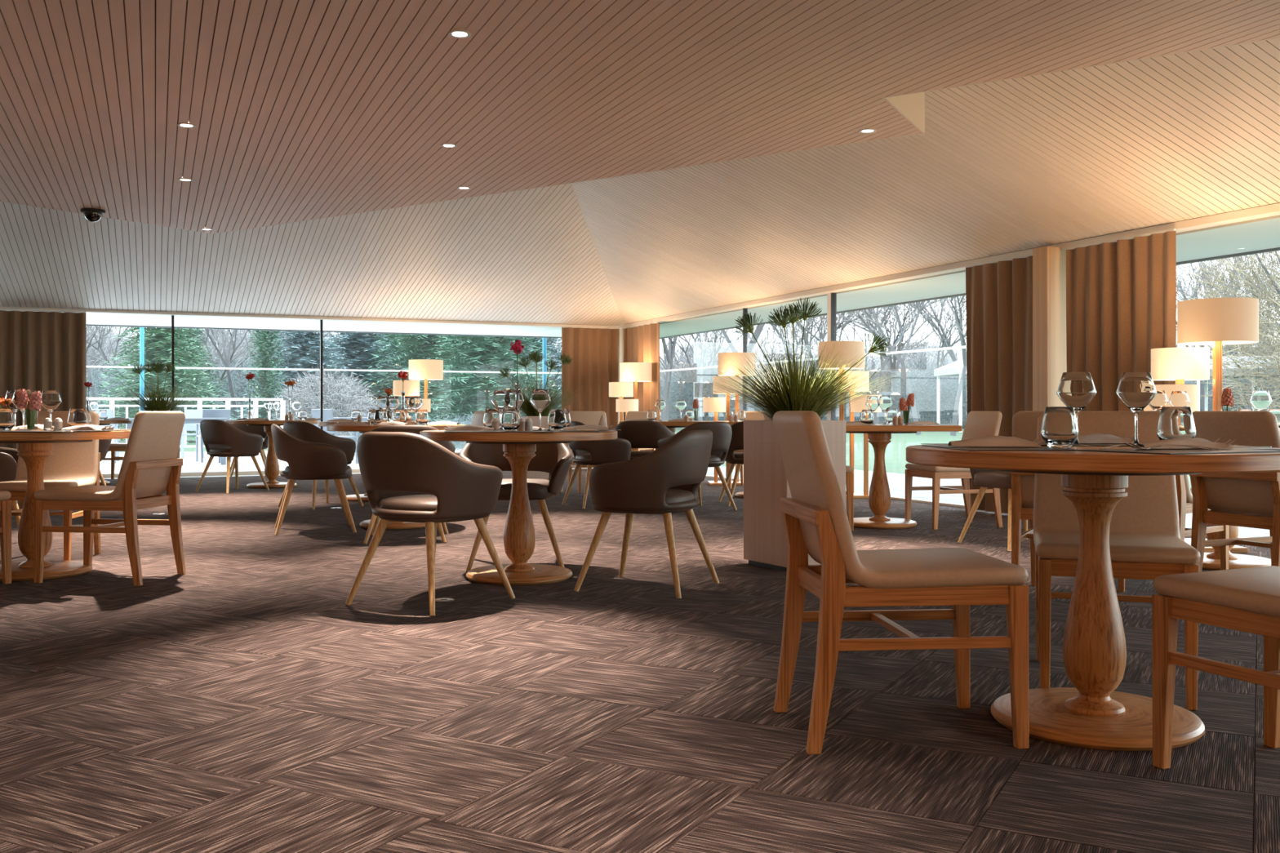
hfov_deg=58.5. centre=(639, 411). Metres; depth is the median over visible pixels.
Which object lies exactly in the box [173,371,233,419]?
shrub
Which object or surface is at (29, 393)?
wine glass
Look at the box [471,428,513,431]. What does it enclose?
fork
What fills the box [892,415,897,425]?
pot
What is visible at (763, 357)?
tree
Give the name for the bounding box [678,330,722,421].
bare tree
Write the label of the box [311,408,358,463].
garden chair
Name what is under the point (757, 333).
bare tree
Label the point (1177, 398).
wine glass
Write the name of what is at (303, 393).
round bush
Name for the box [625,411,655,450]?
dining chair
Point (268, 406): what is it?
wine glass
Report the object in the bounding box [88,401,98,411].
wine glass
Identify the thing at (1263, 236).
roof overhang
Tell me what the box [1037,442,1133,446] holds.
placemat
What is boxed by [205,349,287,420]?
shrub
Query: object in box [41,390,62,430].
wine glass
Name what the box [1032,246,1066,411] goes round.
pillar
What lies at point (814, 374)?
shrub
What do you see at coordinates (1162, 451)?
placemat
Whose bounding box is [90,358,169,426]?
shrub
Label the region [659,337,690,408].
bare tree
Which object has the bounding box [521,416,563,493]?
planter
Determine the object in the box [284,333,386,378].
tree
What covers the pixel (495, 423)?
pot
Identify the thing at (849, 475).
dining chair
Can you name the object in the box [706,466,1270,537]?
garden path
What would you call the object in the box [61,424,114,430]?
napkin
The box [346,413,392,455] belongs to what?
shrub
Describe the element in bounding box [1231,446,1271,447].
knife
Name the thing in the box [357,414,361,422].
pot
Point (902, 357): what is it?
tree
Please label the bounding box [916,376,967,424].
shrub
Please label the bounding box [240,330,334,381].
bare tree
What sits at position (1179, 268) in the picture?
bare tree
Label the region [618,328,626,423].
pillar
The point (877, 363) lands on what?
tree
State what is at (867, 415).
tumbler
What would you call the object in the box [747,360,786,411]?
shrub
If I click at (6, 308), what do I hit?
trim
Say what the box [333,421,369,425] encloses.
napkin
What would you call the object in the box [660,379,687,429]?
shrub
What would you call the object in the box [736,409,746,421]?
tumbler
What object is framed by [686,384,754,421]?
shrub
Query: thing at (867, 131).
recessed light
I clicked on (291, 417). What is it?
pot
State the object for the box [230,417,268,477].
armchair
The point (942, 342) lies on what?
bare tree
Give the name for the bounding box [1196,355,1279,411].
tent
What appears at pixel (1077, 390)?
wine glass
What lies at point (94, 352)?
tree
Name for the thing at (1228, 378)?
shrub
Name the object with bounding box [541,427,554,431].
fork
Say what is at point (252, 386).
shrub
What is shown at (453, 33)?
recessed light
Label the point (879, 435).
dining table
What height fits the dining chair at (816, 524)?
0.852 m
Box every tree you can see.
[85,325,129,411]
[85,325,130,352]
[86,325,111,401]
[86,325,131,428]
[86,327,145,414]
[97,326,150,417]
[105,326,195,351]
[191,328,319,404]
[195,328,238,395]
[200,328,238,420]
[230,329,297,394]
[232,333,284,417]
[238,329,279,368]
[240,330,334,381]
[278,330,351,366]
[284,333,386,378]
[316,332,369,364]
[422,335,524,408]
[549,337,561,369]
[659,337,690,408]
[659,338,748,421]
[661,336,677,421]
[671,326,773,408]
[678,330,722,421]
[696,328,735,413]
[712,324,764,409]
[715,324,784,409]
[723,357,778,409]
[740,336,812,374]
[754,318,826,377]
[760,312,849,377]
[766,309,872,376]
[768,315,826,373]
[772,315,859,378]
[790,303,914,420]
[797,337,900,421]
[807,300,929,435]
[816,303,942,419]
[843,297,950,415]
[844,298,956,408]
[846,297,950,423]
[854,356,933,422]
[884,336,967,422]
[885,296,966,428]
[904,315,966,424]
[912,296,966,422]
[926,295,966,435]
[1176,250,1279,411]
[1176,252,1279,408]
[1176,254,1279,411]
[1176,257,1278,392]
[1176,268,1240,347]
[1176,342,1245,411]
[1193,270,1279,408]
[1217,250,1279,333]
[1227,251,1279,411]
[1230,337,1276,404]
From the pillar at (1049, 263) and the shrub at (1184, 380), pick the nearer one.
the pillar at (1049, 263)
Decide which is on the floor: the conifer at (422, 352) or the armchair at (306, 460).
the armchair at (306, 460)
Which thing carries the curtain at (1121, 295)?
hanging from the trim at (1273, 210)
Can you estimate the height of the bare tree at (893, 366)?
8.361 m
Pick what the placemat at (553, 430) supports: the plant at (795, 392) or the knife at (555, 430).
the knife at (555, 430)
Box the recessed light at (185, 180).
[177,177,193,182]
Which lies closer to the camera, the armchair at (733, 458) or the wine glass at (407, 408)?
the wine glass at (407, 408)
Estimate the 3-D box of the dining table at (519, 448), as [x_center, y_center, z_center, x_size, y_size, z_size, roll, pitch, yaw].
[-0.615,0.475,5.830,1.000,0.750,1.000,0,0,12]
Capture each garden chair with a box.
[91,408,126,463]
[180,409,204,459]
[195,408,231,462]
[248,409,255,457]
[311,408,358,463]
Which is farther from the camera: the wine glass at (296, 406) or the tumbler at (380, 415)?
the wine glass at (296, 406)
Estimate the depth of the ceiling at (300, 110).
6.16 m
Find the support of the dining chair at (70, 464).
on the floor
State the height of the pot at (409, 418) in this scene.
0.068 m
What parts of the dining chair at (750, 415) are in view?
leg, leg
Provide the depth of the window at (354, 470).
16.30 m
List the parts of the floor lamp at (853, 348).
lamp shade, lamp shade, lamp shade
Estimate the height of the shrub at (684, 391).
3.932 m
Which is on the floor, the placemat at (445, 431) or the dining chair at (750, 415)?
the dining chair at (750, 415)
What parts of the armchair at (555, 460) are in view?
leg, seat, leg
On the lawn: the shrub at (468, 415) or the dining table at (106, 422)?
the shrub at (468, 415)
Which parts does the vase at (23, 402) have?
stem, stem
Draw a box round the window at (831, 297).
[756,293,836,420]
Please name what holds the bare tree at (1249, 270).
on the lawn
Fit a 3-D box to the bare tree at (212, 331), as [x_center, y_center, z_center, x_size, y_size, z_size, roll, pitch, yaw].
[-21.819,-3.443,55.991,5.880,8.691,5.836,0,0,31]
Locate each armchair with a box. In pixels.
[0,447,20,528]
[98,439,111,485]
[195,419,269,493]
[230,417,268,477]
[271,423,356,535]
[277,421,363,510]
[345,431,515,616]
[363,424,455,543]
[458,426,572,571]
[561,421,631,508]
[573,429,719,598]
[613,420,674,460]
[657,421,737,510]
[718,421,743,506]
[957,468,1027,551]
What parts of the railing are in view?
post, rail, handrail, rail, post, post, post, post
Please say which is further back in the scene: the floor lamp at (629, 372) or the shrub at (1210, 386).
the shrub at (1210, 386)
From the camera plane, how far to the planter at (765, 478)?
6.21 m
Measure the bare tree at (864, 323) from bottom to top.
9.260 m
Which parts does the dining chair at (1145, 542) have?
leg, leg, rail, leg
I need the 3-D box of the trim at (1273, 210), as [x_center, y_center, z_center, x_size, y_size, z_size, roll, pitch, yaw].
[3.525,-1.275,8.398,0.140,0.050,19.500,0,0,-23]
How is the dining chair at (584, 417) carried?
on the floor
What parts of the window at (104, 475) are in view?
sill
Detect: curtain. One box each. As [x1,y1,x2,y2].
[0,309,86,448]
[561,326,619,467]
[623,321,661,451]
[965,253,1032,513]
[1066,228,1176,410]
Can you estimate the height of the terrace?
0.100 m
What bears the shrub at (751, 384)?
on the lawn
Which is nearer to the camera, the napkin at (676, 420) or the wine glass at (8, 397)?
the wine glass at (8, 397)
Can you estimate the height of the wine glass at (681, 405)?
0.212 m
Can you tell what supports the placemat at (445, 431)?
on the dining table at (519, 448)
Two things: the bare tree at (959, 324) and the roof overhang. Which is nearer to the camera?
the roof overhang
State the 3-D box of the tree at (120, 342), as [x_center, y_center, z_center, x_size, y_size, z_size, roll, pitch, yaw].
[-40.566,-2.483,86.507,8.655,8.137,8.847,0,0,-30]
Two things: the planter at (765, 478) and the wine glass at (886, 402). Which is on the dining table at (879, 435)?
the wine glass at (886, 402)
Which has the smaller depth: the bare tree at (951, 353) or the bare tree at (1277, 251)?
the bare tree at (1277, 251)
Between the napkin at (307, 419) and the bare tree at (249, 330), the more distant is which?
the bare tree at (249, 330)
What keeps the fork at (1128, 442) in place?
on the placemat at (1162, 451)
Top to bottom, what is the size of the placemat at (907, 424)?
0.003 m
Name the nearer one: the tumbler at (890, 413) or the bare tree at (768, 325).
the tumbler at (890, 413)
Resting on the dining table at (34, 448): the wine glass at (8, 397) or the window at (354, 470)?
the wine glass at (8, 397)
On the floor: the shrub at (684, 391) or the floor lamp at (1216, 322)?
the floor lamp at (1216, 322)
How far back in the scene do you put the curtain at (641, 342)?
16.30 m
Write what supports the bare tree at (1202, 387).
on the lawn
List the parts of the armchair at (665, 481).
leg, leg, seat, leg, leg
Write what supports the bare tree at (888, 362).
on the lawn
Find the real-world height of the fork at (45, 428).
0.017 m
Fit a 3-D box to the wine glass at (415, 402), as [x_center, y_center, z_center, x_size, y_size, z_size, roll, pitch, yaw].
[-1.640,-0.006,8.350,0.108,0.212,0.108,0,0,0]
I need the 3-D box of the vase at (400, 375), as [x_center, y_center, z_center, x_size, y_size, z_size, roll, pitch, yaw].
[-1.763,-0.102,8.502,0.083,0.404,0.074,0,0,0]
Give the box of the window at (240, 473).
[174,320,322,476]
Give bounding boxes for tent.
[933,358,966,432]
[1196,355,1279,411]
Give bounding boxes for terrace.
[99,448,593,479]
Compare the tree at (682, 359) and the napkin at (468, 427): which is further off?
the tree at (682, 359)
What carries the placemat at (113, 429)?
on the dining table at (34, 448)
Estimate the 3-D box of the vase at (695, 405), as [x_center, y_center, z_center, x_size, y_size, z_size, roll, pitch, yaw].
[0.546,-0.013,11.201,0.063,0.226,0.063,0,0,0]
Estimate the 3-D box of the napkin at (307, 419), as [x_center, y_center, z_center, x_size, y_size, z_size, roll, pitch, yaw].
[-3.663,0.085,12.701,0.265,0.029,0.109,0,0,-3]
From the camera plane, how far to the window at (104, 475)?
14.88 m
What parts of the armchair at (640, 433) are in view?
seat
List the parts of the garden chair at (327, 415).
backrest, seat, leg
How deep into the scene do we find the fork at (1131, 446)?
2.80 m
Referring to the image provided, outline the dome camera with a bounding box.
[80,208,105,222]
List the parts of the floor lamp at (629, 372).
lamp shade, lamp shade, lamp shade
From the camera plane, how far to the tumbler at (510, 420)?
5.54 m
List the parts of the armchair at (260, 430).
leg, leg, leg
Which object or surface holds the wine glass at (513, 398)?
on the dining table at (519, 448)
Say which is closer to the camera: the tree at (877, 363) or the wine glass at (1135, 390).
the wine glass at (1135, 390)
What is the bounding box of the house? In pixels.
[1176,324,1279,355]
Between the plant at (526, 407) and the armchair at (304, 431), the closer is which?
the armchair at (304, 431)
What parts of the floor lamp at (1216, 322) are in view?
lamp shade, lamp shade, lamp shade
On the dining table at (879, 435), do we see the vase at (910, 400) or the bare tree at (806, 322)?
the vase at (910, 400)
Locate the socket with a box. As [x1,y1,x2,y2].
[435,598,454,602]
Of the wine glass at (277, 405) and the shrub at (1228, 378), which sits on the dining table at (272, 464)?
the wine glass at (277, 405)
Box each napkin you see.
[11,424,63,430]
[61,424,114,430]
[106,417,128,420]
[244,417,267,420]
[297,417,322,420]
[327,418,353,422]
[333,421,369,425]
[373,421,410,425]
[426,421,460,425]
[444,424,495,431]
[563,424,613,430]
[598,413,608,427]
[625,418,650,421]
[667,418,693,421]
[845,421,875,425]
[906,421,940,425]
[947,435,1047,447]
[1077,433,1140,443]
[1133,436,1235,448]
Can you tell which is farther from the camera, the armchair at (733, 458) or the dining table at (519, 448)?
the armchair at (733, 458)
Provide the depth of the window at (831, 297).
12.06 m
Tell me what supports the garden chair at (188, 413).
on the terrace
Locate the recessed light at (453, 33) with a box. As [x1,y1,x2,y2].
[448,30,471,38]
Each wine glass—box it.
[4,391,18,426]
[11,389,32,430]
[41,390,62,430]
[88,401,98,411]
[262,401,273,420]
[272,401,281,420]
[291,401,301,420]
[376,395,391,409]
[388,396,399,421]
[400,396,411,416]
[408,395,422,425]
[490,390,506,429]
[502,389,524,431]
[529,389,551,431]
[654,400,666,421]
[675,400,686,418]
[865,395,879,424]
[879,395,892,424]
[1056,372,1096,446]
[1115,372,1156,445]
[1148,391,1168,411]
[1168,391,1190,406]
[1249,391,1271,411]
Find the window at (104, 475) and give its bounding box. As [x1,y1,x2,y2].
[86,315,173,478]
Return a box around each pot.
[43,417,52,431]
[53,417,62,431]
[284,413,288,420]
[288,413,293,420]
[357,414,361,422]
[406,415,412,425]
[491,417,499,431]
[517,417,524,431]
[524,417,533,431]
[684,414,688,422]
[728,414,733,421]
[733,414,737,421]
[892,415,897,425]
[897,415,902,425]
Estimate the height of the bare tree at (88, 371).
8.723 m
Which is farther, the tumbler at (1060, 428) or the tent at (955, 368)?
the tent at (955, 368)
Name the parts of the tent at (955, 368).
post, post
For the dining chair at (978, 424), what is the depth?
8.40 m
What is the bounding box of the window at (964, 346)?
[845,345,966,507]
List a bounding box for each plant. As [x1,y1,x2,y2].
[110,362,213,411]
[485,350,584,416]
[678,297,911,420]
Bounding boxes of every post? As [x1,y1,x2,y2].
[139,327,144,411]
[542,337,546,389]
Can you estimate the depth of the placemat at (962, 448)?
2.97 m
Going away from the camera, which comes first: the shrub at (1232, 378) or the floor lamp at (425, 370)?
the floor lamp at (425, 370)
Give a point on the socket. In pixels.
(439, 600)
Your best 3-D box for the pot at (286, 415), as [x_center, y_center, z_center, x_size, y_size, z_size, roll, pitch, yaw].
[-3.866,0.066,12.500,0.041,0.068,0.041,0,0,0]
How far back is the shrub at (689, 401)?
58.95 m
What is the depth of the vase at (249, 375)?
12.79 m
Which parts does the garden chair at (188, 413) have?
leg, seat, backrest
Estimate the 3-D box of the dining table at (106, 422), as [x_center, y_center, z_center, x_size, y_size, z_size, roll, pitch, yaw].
[-6.420,0.475,13.200,1.000,0.750,1.000,0,0,-21]
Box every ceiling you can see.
[0,0,1279,234]
[0,38,1279,327]
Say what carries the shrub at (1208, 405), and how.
on the lawn
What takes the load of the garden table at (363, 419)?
on the terrace
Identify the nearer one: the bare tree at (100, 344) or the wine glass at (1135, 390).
the wine glass at (1135, 390)
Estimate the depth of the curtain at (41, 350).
14.16 m
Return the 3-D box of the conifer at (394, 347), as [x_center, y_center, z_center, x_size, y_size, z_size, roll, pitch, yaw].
[-10.016,-2.208,47.095,4.664,6.832,4.779,0,0,41]
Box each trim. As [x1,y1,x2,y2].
[0,306,620,328]
[0,308,620,328]
[620,203,1279,328]
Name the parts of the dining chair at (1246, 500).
leg, rail, rail, rail, leg, leg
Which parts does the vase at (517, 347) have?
stem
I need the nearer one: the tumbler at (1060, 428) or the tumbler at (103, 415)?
the tumbler at (1060, 428)
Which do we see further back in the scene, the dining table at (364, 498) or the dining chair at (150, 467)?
the dining table at (364, 498)
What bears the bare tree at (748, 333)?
on the lawn
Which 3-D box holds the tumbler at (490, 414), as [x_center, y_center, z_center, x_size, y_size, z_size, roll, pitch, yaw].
[-0.778,0.044,6.020,0.098,0.112,0.098,0,0,0]
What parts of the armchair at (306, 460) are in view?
leg, leg, seat, leg, leg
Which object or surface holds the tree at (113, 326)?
on the lawn
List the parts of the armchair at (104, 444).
leg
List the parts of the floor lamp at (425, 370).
lamp shade, lamp shade, lamp shade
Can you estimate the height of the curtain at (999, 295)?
2.085 m
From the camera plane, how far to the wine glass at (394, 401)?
8.67 m
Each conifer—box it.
[96,326,233,443]
[124,328,239,435]
[232,330,371,435]
[311,332,408,416]
[355,333,422,409]
[357,333,498,424]
[409,335,561,424]
[476,337,561,416]
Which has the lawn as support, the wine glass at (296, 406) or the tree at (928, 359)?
the tree at (928, 359)
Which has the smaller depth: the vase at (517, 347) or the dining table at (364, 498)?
the vase at (517, 347)
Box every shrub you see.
[86,360,133,426]
[86,364,125,427]
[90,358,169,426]
[116,350,210,417]
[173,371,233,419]
[196,364,258,418]
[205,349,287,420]
[233,347,290,417]
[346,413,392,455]
[410,412,432,422]
[430,413,466,451]
[451,410,473,452]
[660,365,718,421]
[660,372,702,421]
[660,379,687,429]
[669,357,735,429]
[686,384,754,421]
[705,383,760,421]
[721,368,780,421]
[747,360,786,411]
[808,373,845,420]
[814,368,860,421]
[821,368,876,421]
[836,379,899,423]
[847,373,911,423]
[871,367,932,422]
[880,355,951,424]
[900,378,967,424]
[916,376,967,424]
[927,376,967,427]
[947,379,967,424]
[1184,377,1246,411]
[1184,378,1232,411]
[1184,380,1212,411]
[1200,377,1276,411]
[1209,377,1279,411]
[1228,377,1279,411]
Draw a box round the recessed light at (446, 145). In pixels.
[440,142,457,147]
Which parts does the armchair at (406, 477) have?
leg, leg, seat, leg, leg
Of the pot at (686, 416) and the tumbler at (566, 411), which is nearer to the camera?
the tumbler at (566, 411)
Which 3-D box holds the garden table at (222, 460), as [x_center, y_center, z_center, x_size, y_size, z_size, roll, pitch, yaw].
[-7.380,0.480,18.200,1.500,0.740,0.820,0,0,-23]
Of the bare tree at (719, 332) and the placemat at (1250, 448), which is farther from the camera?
the bare tree at (719, 332)
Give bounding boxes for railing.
[86,397,284,453]
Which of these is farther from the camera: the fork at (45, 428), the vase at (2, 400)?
the vase at (2, 400)
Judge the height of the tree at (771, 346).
7.658 m
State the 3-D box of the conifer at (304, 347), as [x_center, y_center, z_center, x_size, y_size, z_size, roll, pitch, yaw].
[-10.933,-1.146,36.941,5.214,4.364,5.140,0,0,23]
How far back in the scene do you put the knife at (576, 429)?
5.61 m
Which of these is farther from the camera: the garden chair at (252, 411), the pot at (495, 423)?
the garden chair at (252, 411)
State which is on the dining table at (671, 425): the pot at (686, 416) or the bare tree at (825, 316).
the pot at (686, 416)
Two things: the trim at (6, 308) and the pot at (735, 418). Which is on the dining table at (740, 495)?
the pot at (735, 418)
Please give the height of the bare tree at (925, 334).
7.478 m
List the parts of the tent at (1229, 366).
post, post, post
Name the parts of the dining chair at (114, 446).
leg, rail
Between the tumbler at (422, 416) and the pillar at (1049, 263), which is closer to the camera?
the tumbler at (422, 416)
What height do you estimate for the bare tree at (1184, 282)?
8.441 m
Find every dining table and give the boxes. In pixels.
[0,430,130,581]
[99,419,131,485]
[224,419,318,488]
[318,421,417,502]
[327,423,465,529]
[419,430,617,585]
[619,421,715,434]
[721,421,743,497]
[845,423,962,528]
[906,444,1279,751]
[1202,523,1271,570]
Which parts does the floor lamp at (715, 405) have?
lamp shade, lamp shade, lamp shade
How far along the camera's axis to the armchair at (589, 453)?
10.07 m
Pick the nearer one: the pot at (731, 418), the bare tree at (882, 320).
the pot at (731, 418)
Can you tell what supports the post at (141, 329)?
on the terrace
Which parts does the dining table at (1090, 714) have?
mounting plate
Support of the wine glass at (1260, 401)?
on the dining table at (1211, 561)
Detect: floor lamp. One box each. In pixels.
[392,359,443,417]
[608,362,651,451]
[702,352,756,485]
[818,341,881,498]
[1143,297,1258,552]
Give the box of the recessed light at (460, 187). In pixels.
[457,186,471,189]
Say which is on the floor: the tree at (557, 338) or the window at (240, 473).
the window at (240, 473)
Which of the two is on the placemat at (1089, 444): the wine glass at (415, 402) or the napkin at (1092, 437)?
the napkin at (1092, 437)
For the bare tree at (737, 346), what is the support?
on the lawn
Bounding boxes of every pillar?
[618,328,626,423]
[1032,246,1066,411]
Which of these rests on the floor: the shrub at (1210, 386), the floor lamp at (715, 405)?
the floor lamp at (715, 405)
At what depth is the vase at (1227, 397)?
5.97 m
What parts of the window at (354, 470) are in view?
sill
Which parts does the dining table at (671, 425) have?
mounting plate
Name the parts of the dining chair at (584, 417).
leg, leg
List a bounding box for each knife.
[552,430,577,431]
[576,429,618,430]
[920,443,948,444]
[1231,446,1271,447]
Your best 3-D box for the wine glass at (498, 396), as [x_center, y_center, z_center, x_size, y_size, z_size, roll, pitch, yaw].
[-0.742,-0.006,6.100,0.108,0.212,0.108,0,0,0]
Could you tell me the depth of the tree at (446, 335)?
80.06 m
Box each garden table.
[125,417,228,465]
[311,417,368,424]
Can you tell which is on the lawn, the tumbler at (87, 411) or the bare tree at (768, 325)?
the bare tree at (768, 325)
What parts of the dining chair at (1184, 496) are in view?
leg, rail, leg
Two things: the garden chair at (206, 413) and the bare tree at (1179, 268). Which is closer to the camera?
the garden chair at (206, 413)
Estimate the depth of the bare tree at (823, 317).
47.24 m
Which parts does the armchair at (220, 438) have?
leg, leg, seat, leg, leg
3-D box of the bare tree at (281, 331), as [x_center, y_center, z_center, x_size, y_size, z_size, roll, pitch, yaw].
[-20.346,-3.032,71.259,7.273,7.883,5.613,0,0,31]
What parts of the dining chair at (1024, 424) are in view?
leg, rail, rail, leg, leg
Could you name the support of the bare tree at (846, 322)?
on the lawn
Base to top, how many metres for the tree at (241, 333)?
8.137 m
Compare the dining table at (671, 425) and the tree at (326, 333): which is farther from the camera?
the tree at (326, 333)
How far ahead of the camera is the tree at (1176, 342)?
80.87 m
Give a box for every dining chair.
[0,411,100,560]
[0,490,11,584]
[33,411,186,586]
[103,442,127,479]
[454,411,484,455]
[568,411,607,493]
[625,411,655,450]
[728,411,764,488]
[764,411,853,530]
[773,410,1029,754]
[905,411,1002,529]
[1010,411,1124,591]
[1033,410,1200,710]
[1151,565,1279,768]
[1175,475,1229,570]
[1189,411,1279,572]
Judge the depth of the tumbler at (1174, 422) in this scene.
3.06 m
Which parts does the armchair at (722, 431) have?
leg, seat, leg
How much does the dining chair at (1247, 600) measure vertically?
0.852 m
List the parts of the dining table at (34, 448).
mounting plate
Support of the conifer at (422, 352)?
on the lawn
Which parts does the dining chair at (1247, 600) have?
leg, rail, leg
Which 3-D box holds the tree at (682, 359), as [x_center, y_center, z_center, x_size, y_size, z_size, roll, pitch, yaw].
[4.457,-1.967,82.006,8.655,6.892,8.847,0,0,-35]
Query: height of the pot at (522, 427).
0.068 m
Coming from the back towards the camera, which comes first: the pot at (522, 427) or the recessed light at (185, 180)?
the recessed light at (185, 180)
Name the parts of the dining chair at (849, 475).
leg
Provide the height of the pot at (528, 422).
0.068 m
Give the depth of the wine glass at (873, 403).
8.41 m
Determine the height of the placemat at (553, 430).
0.003 m
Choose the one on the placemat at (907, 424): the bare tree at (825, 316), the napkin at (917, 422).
the napkin at (917, 422)
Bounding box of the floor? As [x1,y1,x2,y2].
[0,468,1279,852]
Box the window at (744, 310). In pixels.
[659,308,747,480]
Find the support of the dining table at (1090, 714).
on the floor
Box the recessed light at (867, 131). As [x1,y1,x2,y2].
[858,128,876,133]
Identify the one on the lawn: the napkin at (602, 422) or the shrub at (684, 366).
the shrub at (684, 366)
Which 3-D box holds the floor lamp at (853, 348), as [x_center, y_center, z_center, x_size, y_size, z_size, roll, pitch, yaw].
[2.063,0.084,11.348,0.606,1.528,0.645,0,0,0]
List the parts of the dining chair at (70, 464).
rail, leg, leg, leg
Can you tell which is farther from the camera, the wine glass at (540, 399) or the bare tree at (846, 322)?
the bare tree at (846, 322)
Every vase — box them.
[0,395,9,408]
[16,388,42,430]
[83,382,92,408]
[244,372,254,418]
[284,381,295,420]
[383,387,392,422]
[397,370,408,422]
[510,339,524,418]
[692,398,698,420]
[898,392,915,423]
[1220,386,1234,411]
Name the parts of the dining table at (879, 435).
mounting plate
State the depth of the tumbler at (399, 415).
8.16 m
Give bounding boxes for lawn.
[106,417,1191,488]
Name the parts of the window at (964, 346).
sill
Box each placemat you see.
[0,430,76,431]
[63,429,131,431]
[444,430,502,432]
[465,431,561,432]
[552,430,612,431]
[906,424,951,425]
[921,444,1078,450]
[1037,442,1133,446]
[1076,448,1279,454]
[1227,444,1279,450]
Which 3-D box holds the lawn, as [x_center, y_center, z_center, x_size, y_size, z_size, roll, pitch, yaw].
[0.000,1.130,100.000,240.000,0.440,240.000,0,0,0]
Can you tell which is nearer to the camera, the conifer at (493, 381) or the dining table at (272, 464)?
the dining table at (272, 464)
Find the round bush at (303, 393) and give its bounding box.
[266,365,378,435]
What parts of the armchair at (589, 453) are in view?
leg, leg, seat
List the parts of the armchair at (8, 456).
leg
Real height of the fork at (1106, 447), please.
0.017 m
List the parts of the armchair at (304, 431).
leg, leg, leg, leg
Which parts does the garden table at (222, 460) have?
leg, frame, leg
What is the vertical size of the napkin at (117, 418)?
0.029 m
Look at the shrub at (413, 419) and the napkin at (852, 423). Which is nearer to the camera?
the napkin at (852, 423)
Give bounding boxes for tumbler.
[0,408,15,431]
[67,408,88,426]
[85,408,91,424]
[98,410,107,420]
[297,410,306,420]
[351,409,360,422]
[367,409,375,425]
[373,409,387,422]
[392,409,406,422]
[415,409,428,425]
[483,408,501,427]
[500,408,519,431]
[547,408,566,430]
[564,408,570,427]
[646,409,656,421]
[684,409,693,421]
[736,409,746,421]
[860,409,874,423]
[885,409,897,424]
[1040,406,1079,448]
[1156,406,1195,439]
[1237,408,1253,411]
[1267,408,1279,430]
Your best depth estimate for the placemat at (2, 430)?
5.51 m
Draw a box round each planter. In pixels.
[176,445,179,457]
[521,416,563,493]
[743,420,845,571]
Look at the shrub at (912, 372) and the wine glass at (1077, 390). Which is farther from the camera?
the shrub at (912, 372)
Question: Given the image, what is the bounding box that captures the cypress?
[243,329,288,441]
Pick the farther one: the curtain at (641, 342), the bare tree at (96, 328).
the bare tree at (96, 328)
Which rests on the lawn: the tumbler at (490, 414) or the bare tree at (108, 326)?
the bare tree at (108, 326)
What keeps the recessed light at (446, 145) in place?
in the ceiling at (300, 110)
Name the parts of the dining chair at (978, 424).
leg, rail, leg, rail, leg, leg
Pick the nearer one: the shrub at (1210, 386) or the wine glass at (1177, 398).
the wine glass at (1177, 398)
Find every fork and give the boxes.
[44,427,74,431]
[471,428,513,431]
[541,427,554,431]
[1099,444,1136,448]
[1122,442,1212,450]
[1128,442,1218,449]
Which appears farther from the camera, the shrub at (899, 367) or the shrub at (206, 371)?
the shrub at (899, 367)
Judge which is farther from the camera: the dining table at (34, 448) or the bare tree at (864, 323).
the bare tree at (864, 323)
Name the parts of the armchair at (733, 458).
leg, leg, seat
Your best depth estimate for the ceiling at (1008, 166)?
10.97 m
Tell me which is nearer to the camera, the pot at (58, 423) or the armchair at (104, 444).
the pot at (58, 423)
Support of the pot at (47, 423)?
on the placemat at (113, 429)
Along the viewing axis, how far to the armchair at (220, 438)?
11.93 m
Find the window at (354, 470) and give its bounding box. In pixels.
[323,368,594,472]
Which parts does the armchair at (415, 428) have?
leg, leg, leg, leg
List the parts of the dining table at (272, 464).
mounting plate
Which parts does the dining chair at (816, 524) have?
leg, rail, rail, leg, rail, rail, leg, leg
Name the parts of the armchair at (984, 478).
leg, seat, leg, leg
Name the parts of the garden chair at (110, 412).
backrest, leg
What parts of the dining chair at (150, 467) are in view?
leg, rail, leg, leg, rail, rail, rail, leg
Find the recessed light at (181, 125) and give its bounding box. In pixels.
[177,123,195,128]
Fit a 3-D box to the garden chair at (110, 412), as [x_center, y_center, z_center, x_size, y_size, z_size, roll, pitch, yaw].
[-8.710,0.410,18.971,0.480,0.884,0.597,0,0,20]
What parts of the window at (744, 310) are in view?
sill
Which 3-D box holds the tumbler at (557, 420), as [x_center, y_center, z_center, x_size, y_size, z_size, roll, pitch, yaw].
[-0.425,0.044,5.850,0.098,0.112,0.098,0,0,0]
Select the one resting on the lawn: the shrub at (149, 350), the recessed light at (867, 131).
the shrub at (149, 350)
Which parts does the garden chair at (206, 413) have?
leg, armrest, leg, backrest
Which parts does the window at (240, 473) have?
sill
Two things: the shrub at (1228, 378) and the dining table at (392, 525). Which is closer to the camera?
the dining table at (392, 525)
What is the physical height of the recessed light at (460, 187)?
0.010 m
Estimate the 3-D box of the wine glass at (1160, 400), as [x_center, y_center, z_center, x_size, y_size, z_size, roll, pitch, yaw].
[2.809,-0.006,6.200,0.108,0.212,0.108,0,0,0]
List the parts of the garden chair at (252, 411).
backrest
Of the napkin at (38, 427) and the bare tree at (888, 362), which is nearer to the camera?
the napkin at (38, 427)
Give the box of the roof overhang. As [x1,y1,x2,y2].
[5,217,1279,338]

